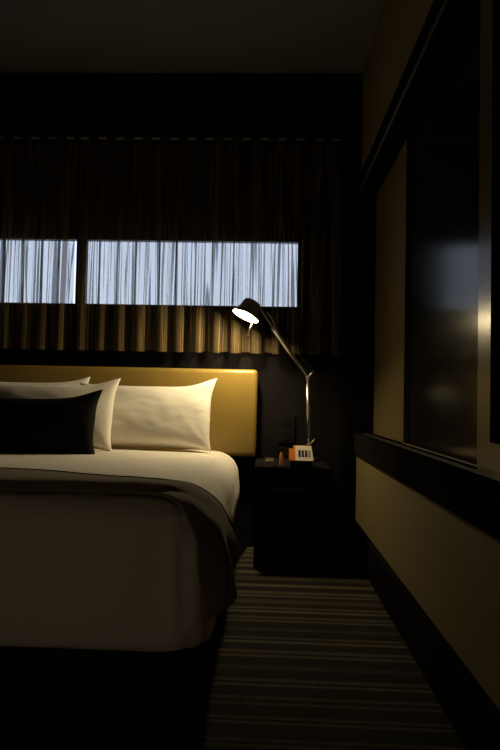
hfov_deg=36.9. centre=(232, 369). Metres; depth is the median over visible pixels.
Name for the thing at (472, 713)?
baseboard
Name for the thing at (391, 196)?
wall panel
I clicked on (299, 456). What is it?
desk clock
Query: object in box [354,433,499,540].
trim
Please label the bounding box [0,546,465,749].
floor
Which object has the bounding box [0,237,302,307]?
window
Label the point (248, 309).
desk lamp
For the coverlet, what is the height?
0.401 m
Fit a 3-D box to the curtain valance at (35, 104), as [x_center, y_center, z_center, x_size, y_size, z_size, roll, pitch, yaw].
[-0.879,-1.496,4.292,3.212,0.393,0.030,1,-2,2]
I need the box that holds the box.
[265,457,274,466]
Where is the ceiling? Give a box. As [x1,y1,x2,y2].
[0,0,383,73]
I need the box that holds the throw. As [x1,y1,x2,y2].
[0,467,246,620]
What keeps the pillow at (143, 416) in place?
on the coverlet
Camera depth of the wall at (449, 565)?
2.40 m
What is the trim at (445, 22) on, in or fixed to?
attached to the wall at (449, 565)
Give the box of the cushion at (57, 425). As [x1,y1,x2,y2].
[0,389,102,454]
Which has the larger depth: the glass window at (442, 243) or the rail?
the rail
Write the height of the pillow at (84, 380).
0.362 m
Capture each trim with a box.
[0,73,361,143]
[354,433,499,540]
[358,0,478,193]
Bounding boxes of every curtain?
[0,136,79,349]
[76,137,346,354]
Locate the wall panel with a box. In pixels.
[373,139,406,442]
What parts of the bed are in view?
leg, mattress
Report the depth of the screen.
1.90 m
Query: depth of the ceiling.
3.82 m
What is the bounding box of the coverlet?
[0,447,239,651]
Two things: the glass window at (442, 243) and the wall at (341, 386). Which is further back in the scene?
the wall at (341, 386)
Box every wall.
[0,142,376,522]
[355,0,499,709]
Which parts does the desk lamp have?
lamp shade, bulb, handle, arm, arm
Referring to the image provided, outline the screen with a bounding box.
[477,0,499,476]
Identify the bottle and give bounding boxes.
[279,447,283,466]
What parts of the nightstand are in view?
drawer, drawer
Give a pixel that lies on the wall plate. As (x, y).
(286, 422)
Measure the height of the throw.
0.337 m
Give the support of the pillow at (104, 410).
on the coverlet
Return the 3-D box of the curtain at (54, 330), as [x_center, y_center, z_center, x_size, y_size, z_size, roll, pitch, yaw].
[-1.568,-0.711,4.219,1.378,1.190,0.104,1,-2,2]
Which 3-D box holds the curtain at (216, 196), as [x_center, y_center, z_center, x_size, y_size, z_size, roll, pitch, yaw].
[-0.124,-0.683,4.160,1.497,1.190,0.096,1,-2,2]
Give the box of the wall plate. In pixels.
[279,415,294,442]
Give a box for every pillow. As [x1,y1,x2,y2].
[0,378,120,450]
[2,377,89,384]
[80,378,216,450]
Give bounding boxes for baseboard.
[252,521,350,548]
[351,519,499,749]
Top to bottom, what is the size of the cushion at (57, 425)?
0.356 m
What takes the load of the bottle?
on the nightstand
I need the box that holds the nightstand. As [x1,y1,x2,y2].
[253,458,330,569]
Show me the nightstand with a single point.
(292, 506)
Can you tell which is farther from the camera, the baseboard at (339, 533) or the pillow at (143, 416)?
the baseboard at (339, 533)
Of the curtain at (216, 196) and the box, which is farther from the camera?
the curtain at (216, 196)
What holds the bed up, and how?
on the floor
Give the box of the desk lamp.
[233,298,320,461]
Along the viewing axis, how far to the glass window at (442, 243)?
2.52 m
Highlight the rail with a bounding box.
[0,135,351,142]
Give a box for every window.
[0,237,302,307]
[403,0,480,466]
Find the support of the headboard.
on the floor
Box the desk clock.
[289,445,312,467]
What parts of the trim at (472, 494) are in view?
rail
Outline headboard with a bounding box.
[0,365,257,546]

